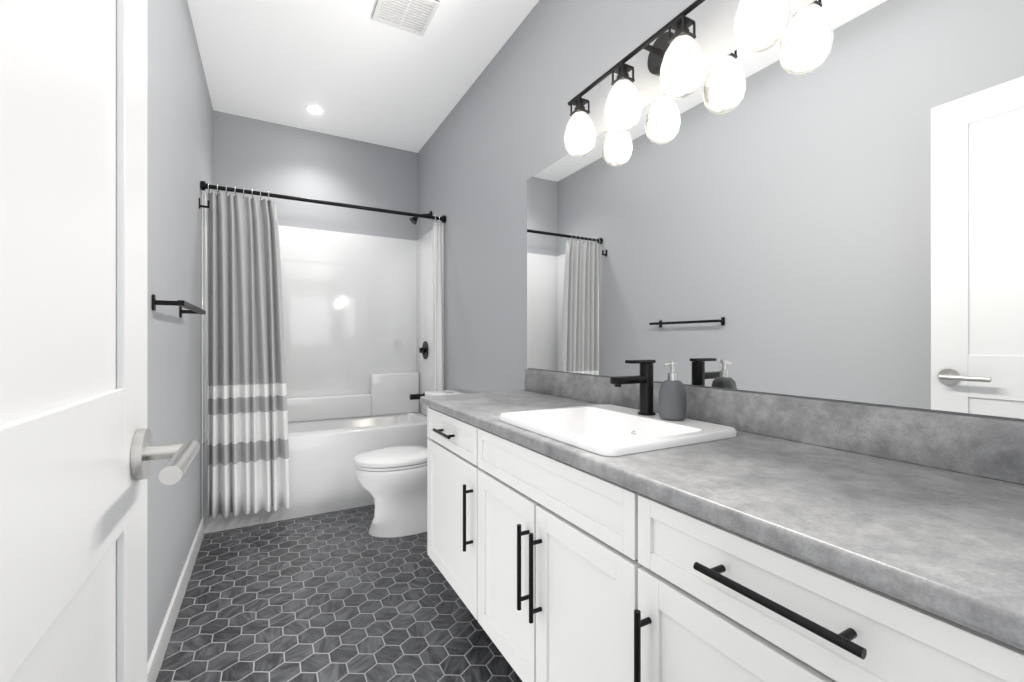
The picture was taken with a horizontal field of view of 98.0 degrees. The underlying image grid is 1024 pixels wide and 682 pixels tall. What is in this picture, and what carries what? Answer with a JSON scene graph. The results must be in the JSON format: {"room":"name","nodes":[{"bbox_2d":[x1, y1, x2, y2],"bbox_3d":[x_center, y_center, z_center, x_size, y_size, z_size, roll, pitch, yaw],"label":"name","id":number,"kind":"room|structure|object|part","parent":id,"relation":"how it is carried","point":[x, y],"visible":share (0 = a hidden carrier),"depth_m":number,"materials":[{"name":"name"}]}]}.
{"room":"bathroom","nodes":[
{"label":"bathroom","id":0,"kind":"room"},
{"bbox_2d":[147,0,212,662],"bbox_3d":[-1.281,-0.258,1.487,0.120,2.836,4.159,0,0,-29],"label":"wall","id":1,"kind":"structure","parent":0,"point":[179,137],"depth_m":1.87,"materials":[{"name":"grey paint"}]},
{"bbox_2d":[147,517,204,681],"bbox_3d":[-1.067,1.107,1.236,0.014,0.104,3.272,0,0,-29],"label":"baseboard","id":2,"kind":"structure","parent":1,"relation":"attached to","point":[155,660],"depth_m":1.79,"materials":[{"name":"white wood"}]},
{"bbox_2d":[152,294,205,317],"bbox_3d":[-1.321,-0.132,1.785,0.092,0.054,0.600,0,0,-29],"label":"towel bar","id":3,"kind":"object","parent":1,"relation":"attached to","point":[192,308],"visible":1,"depth_m":1.55,"materials":[{"name":"black metal"}]},
{"bbox_2d":[199,198,209,208],"bbox_3d":[-1.772,-0.790,2.564,0.050,0.060,0.018,0,0,-29],"label":"robe hook","id":4,"kind":"object","parent":1,"relation":"attached to","point":[207,206],"visible":0.98,"depth_m":2.56,"materials":[{"name":"black metal"}]},
{"bbox_2d":[200,181,445,222],"bbox_3d":[-1.166,-0.915,2.982,1.512,0.054,0.054,0,0,-29],"label":"shower curtain rod","id":5,"kind":"object","parent":1,"relation":"attached to","point":[204,185],"visible":0.92,"depth_m":2.91,"materials":[{"name":"black metal"}]},
{"bbox_2d":[206,183,289,519],"bbox_3d":[-1.608,0.058,2.731,0.441,1.985,0.090,0,0,-24],"label":"shower curtain","id":6,"kind":"object","parent":5,"relation":"hanging from","point":[248,457],"visible":1,"depth_m":2.71,"materials":[{"name":"fabric"}]},
{"bbox_2d":[433,215,443,390],"bbox_3d":[-0.549,-0.199,3.321,0.081,1.478,0.066,0,0,-29],"label":"curtain liner","id":7,"kind":"object","parent":5,"relation":"hanging from","point":[438,258],"visible":0.92,"depth_m":3.32,"materials":[{"name":"white"}]},
{"bbox_2d":[213,110,417,240],"bbox_3d":[-1.534,-0.258,3.651,1.518,2.836,0.120,0,0,-29],"label":"wall","id":8,"kind":"structure","parent":0,"point":[259,155],"depth_m":3.57,"materials":[{"name":"grey paint"}]},
{"bbox_2d":[156,504,522,681],"bbox_3d":[-0.563,1.210,1.881,1.758,0.100,4.159,0,0,-29],"label":"floor","id":9,"kind":"structure","parent":0,"point":[340,596],"depth_m":1.89,"materials":[{"name":"tile"}]},
{"bbox_2d":[202,191,443,533],"bbox_3d":[-1.341,0.050,3.301,1.514,2.219,0.676,0,0,-29],"label":"bathtub","id":10,"kind":"object","parent":9,"relation":"on","point":[358,319],"visible":0.5,"depth_m":3.58,"materials":[{"name":"white plastic"}]},
{"bbox_2d":[354,390,466,537],"bbox_3d":[-0.627,0.749,2.809,0.708,0.821,0.400,0,0,-29],"label":"toilet","id":11,"kind":"object","parent":9,"relation":"on","point":[392,481],"visible":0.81,"depth_m":2.66,"materials":[{"name":"white ceramic"}]},
{"bbox_3d":[-0.718,0.716,2.760,0.500,0.068,0.382,0,0,-29],"label":"seat","id":12,"kind":"part","parent":11,"relation":"part of","materials":[{"name":"white plastic"}]},
{"bbox_3d":[-0.411,0.549,2.928,0.215,0.422,0.400,0,0,-29],"label":"tank","id":13,"kind":"part","parent":11,"relation":"part of","materials":[{"name":"white ceramic"}]},
{"bbox_2d":[420,400,1023,681],"bbox_3d":[0.318,0.722,1.239,0.586,0.874,1.943,0,0,-29],"label":"bathroom vanity","id":14,"kind":"object","parent":9,"relation":"on","point":[585,528],"depth_m":0.83,"materials":[{"name":"white wood"}]},
{"bbox_2d":[420,388,1023,639],"bbox_3d":[0.313,0.267,1.269,0.566,0.035,2.000,0,0,-29],"label":"countertop","id":15,"kind":"structure","parent":14,"relation":"on","point":[954,541],"depth_m":0.69,"materials":[{"name":"grey stone"}]},
{"bbox_2d":[492,400,743,455],"bbox_3d":[0.277,0.297,1.292,0.455,0.135,0.530,0,0,-29],"label":"sink","id":16,"kind":"object","parent":15,"relation":"in","point":[605,429],"depth_m":1.32,"materials":[{"name":"white ceramic"}]},
{"bbox_2d":[608,360,655,415],"bbox_3d":[0.376,0.176,1.368,0.162,0.235,0.060,0,0,-29],"label":"faucet","id":17,"kind":"object","parent":15,"relation":"on","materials":[{"name":"black metal"}]},
{"bbox_2d":[659,361,686,420],"bbox_3d":[0.473,0.144,1.311,0.078,0.170,0.078,0,0,-29],"label":"soap dispenser","id":18,"kind":"object","parent":15,"relation":"on","point":[672,400],"visible":1,"depth_m":1.28,"materials":[{"name":"grey stone"}]},
{"bbox_2d":[187,0,538,152],"bbox_3d":[-0.563,-1.726,1.881,1.758,0.100,4.159,0,0,-29],"label":"ceiling","id":19,"kind":"structure","parent":0,"point":[353,69],"depth_m":2.67,"materials":[{"name":"white paint"}]},
{"bbox_2d":[306,105,323,113],"bbox_3d":[-1.424,-1.672,3.216,0.124,0.007,0.124,0,0,-29],"label":"recessed light","id":20,"kind":"object","parent":19,"relation":"in","point":[314,109],"visible":1,"depth_m":3.21,"materials":[{"name":"white"}]},
{"bbox_2d":[372,0,439,36],"bbox_3d":[-0.540,-1.668,2.247,0.270,0.016,0.270,0,0,-29],"label":"ceiling vent","id":21,"kind":"object","parent":19,"relation":"in","point":[414,16],"visible":0.98,"depth_m":2.26,"materials":[{"name":"white"}]},
{"bbox_2d":[418,0,1023,421],"bbox_3d":[0.155,-0.258,2.275,0.120,2.836,4.159,0,0,-29],"label":"wall","id":22,"kind":"structure","parent":0,"point":[492,146],"depth_m":2.43,"materials":[{"name":"grey paint"}]},
{"bbox_2d":[564,0,791,157],"bbox_3d":[0.457,-0.871,1.425,0.162,0.299,0.870,0,0,-29],"label":"sconce","id":23,"kind":"object","parent":22,"relation":"attached to","point":[681,23],"depth_m":1.30,"materials":[{"name":"white glass"}]},
{"bbox_3d":[0.440,-0.803,1.416,0.124,0.164,0.854,0,0,-29],"label":"vanity light bulb shades","id":24,"kind":"part","parent":23,"relation":"part of","materials":[{"name":"white glass"}]},
{"bbox_2d":[525,369,1023,483],"bbox_3d":[0.552,0.196,1.400,0.020,0.108,2.000,0,0,-29],"label":"backsplash","id":25,"kind":"structure","parent":22,"relation":"attached to","point":[981,446],"depth_m":0.99,"materials":[{"name":"grey stone"}]},
{"bbox_2d":[527,0,1023,419],"bbox_3d":[0.558,-0.344,1.403,0.005,0.963,1.996,0,0,-29],"label":"mirror glass","id":26,"kind":"object","parent":22,"relation":"attached to","point":[822,199],"visible":0.92,"depth_m":1.07,"materials":[{"name":"silver"}]},
{"bbox_3d":[0.408,-0.258,0.110,1.518,2.836,0.120,0,0,-29],"label":"wall","id":27,"kind":"structure","parent":0,"visible":0},
{"bbox_2d":[0,0,199,681],"bbox_3d":[-0.312,0.081,0.289,0.101,2.142,0.803,0,0,-29],"label":"door","id":28,"kind":"structure","parent":27,"relation":"in","point":[79,452],"depth_m":0.41,"materials":[{"name":"white wood"}]},
{"bbox_3d":[-0.455,0.148,0.557,0.095,0.066,0.195,0,0,-29],"label":"handle","id":29,"kind":"part","parent":28,"relation":"part of","materials":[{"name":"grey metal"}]}
]}

